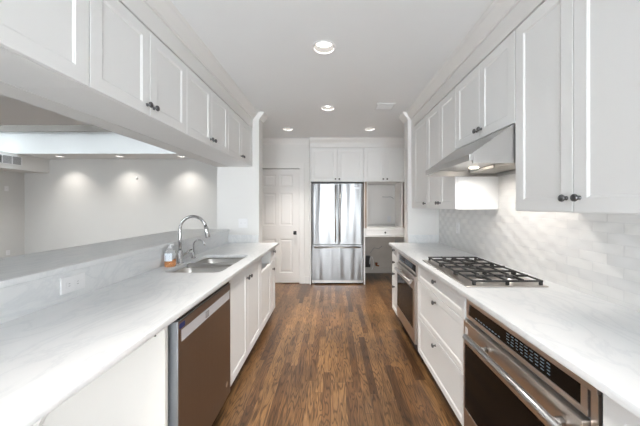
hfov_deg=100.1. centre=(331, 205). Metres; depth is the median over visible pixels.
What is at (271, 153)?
wall
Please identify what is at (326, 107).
recessed light
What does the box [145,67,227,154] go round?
upper cabinet
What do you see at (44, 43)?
upper cabinet
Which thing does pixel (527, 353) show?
control panel
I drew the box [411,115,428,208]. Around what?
upper cabinet
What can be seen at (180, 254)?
kitchen faucet
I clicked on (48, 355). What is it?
countertop
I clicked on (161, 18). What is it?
trim
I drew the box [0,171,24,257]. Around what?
wall
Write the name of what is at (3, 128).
trim
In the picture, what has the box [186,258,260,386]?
base cabinet
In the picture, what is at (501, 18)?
trim
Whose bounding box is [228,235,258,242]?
backsplash
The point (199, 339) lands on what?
dishwasher
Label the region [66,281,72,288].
socket
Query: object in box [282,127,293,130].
recessed light
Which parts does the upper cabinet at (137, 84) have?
door, knob, knob, door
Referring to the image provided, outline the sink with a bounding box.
[171,258,242,272]
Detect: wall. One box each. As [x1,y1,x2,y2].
[0,81,227,166]
[0,151,48,172]
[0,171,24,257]
[25,159,216,253]
[217,112,261,242]
[262,140,309,282]
[365,237,394,267]
[404,116,438,242]
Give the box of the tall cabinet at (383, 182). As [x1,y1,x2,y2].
[363,148,403,284]
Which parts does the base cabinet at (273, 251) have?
door, drawer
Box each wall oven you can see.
[394,252,423,360]
[462,299,602,425]
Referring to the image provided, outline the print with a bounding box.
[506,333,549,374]
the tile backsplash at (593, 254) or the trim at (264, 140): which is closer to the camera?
the tile backsplash at (593, 254)
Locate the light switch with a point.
(243, 223)
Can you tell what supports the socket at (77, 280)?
attached to the wall outlet at (76, 282)
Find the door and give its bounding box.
[262,169,298,282]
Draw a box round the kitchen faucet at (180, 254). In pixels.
[176,215,209,263]
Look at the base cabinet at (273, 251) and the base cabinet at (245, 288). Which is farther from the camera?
the base cabinet at (273, 251)
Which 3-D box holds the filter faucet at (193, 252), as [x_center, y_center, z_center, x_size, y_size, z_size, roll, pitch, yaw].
[-1.203,0.381,2.393,0.140,0.169,0.047,0,0,-12]
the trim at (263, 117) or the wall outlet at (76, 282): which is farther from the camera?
the trim at (263, 117)
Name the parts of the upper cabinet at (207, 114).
door, door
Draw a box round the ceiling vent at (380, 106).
[375,103,394,109]
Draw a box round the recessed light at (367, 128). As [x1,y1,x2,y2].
[364,127,375,130]
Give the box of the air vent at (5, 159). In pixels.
[0,154,22,165]
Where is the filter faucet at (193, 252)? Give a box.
[189,239,204,257]
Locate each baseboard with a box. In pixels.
[304,276,308,283]
[365,268,391,272]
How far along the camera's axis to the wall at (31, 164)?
6.37 m
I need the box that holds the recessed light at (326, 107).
[320,105,334,110]
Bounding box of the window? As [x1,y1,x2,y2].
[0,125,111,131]
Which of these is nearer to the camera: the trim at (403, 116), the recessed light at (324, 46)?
the recessed light at (324, 46)
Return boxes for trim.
[118,0,257,128]
[259,112,267,123]
[262,138,308,143]
[262,163,304,283]
[309,137,403,147]
[399,112,407,123]
[406,0,545,128]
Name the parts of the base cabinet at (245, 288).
door, door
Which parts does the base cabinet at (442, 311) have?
drawer, drawer, drawer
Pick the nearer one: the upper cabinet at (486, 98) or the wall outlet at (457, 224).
the upper cabinet at (486, 98)
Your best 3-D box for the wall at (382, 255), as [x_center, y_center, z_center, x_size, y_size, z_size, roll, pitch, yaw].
[0.470,0.100,5.560,1.780,2.560,0.120,0,0,0]
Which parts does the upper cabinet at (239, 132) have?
door, door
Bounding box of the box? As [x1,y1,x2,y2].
[365,256,369,266]
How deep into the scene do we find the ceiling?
2.13 m
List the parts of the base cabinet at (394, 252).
drawer, drawer, drawer, drawer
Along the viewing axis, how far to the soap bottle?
2.03 m
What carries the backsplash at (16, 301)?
attached to the wall
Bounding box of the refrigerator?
[311,183,362,283]
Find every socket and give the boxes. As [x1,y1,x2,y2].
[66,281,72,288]
[75,278,80,285]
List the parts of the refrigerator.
door, handle, freezer drawer, handle, door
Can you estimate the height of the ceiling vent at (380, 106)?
0.009 m
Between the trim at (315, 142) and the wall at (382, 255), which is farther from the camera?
the wall at (382, 255)
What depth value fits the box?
5.44 m
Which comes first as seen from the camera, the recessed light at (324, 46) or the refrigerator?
the recessed light at (324, 46)
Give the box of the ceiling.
[0,0,493,158]
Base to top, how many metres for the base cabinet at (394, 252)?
0.882 m
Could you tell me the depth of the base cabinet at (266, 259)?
2.95 m
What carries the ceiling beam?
attached to the wall at (31, 164)
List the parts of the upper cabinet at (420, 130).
filler strip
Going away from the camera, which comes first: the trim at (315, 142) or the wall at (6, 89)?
the wall at (6, 89)
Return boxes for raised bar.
[0,229,229,288]
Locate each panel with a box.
[42,326,167,425]
[310,148,311,283]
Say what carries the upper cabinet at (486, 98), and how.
attached to the wall
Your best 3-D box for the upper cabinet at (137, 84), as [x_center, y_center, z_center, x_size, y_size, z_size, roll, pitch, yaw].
[-1.136,-0.730,1.478,0.334,0.480,0.739,0,0,0]
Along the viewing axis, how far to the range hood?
1.66 m
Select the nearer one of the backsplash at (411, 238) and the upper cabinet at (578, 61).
the upper cabinet at (578, 61)
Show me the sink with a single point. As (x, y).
(208, 265)
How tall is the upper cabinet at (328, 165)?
0.594 m
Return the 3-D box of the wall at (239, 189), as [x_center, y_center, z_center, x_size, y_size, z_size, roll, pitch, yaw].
[-1.185,0.100,3.460,0.530,2.560,0.160,0,0,0]
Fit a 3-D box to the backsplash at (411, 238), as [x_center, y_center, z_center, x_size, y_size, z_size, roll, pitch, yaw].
[1.149,0.416,3.370,0.382,0.100,0.020,0,0,0]
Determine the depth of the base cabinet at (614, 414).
0.71 m
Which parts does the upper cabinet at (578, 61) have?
door, knob, knob, door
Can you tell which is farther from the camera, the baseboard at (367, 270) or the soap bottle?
the baseboard at (367, 270)
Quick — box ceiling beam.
[0,132,173,152]
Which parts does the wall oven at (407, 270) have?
handle, door, control panel, trim frame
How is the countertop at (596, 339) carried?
on the base cabinet at (614, 414)
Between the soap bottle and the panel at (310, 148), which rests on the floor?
the panel at (310, 148)
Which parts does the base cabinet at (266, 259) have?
frame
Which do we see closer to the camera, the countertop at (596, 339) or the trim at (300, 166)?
the countertop at (596, 339)
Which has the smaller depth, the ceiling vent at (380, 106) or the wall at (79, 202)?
the ceiling vent at (380, 106)
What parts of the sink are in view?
bowl, bowl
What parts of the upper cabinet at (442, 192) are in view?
door, door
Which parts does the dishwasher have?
pocket handle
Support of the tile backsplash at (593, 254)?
attached to the wall
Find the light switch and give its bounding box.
[239,219,247,227]
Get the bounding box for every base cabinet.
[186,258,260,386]
[261,251,270,331]
[270,248,275,313]
[392,248,398,314]
[418,266,467,425]
[603,393,639,425]
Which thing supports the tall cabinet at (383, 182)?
on the floor
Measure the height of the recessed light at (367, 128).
0.050 m
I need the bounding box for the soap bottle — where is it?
[164,244,175,266]
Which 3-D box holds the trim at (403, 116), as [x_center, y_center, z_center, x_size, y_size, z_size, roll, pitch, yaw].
[0.918,-1.133,3.460,0.072,0.091,0.200,0,0,0]
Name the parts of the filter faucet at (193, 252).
spout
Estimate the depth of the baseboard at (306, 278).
4.75 m
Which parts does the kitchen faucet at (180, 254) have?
spout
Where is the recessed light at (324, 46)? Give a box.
[312,40,335,54]
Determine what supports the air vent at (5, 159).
in the wall at (31, 164)
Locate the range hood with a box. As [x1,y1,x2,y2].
[426,124,515,176]
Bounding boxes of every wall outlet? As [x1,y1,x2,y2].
[60,273,84,294]
[456,223,459,233]
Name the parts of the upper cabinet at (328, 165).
door, door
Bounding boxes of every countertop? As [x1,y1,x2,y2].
[0,243,277,425]
[389,243,639,417]
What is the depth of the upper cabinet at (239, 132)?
2.91 m
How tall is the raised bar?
0.030 m
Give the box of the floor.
[212,273,461,425]
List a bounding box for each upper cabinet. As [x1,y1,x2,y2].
[0,0,88,86]
[18,0,186,134]
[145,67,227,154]
[199,106,251,166]
[311,148,363,182]
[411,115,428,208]
[427,87,497,208]
[456,30,515,148]
[516,0,639,214]
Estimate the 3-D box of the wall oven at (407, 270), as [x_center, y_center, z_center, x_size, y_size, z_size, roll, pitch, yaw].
[0.994,0.944,2.717,0.612,0.871,0.686,0,0,0]
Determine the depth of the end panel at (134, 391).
1.16 m
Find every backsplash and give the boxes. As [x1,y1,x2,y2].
[0,232,228,323]
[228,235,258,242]
[408,235,438,242]
[439,174,639,311]
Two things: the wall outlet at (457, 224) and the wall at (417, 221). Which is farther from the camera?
the wall at (417, 221)
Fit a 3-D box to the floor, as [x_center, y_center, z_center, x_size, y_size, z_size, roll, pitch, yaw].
[-3.200,1.405,2.115,9.400,0.050,9.670,0,0,0]
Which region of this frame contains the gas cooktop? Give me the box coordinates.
[422,256,548,286]
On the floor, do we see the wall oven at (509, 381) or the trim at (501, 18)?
the wall oven at (509, 381)
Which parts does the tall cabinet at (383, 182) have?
pocket door, door, drawer, door, pocket door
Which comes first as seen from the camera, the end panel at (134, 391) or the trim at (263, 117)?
the end panel at (134, 391)
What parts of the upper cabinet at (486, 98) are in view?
door, door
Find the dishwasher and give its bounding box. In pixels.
[168,282,229,425]
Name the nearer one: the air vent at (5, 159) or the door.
the door
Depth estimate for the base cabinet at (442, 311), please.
1.83 m
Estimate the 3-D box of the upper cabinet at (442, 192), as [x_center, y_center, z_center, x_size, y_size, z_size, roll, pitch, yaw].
[1.159,-0.470,2.501,0.380,1.000,0.657,0,0,0]

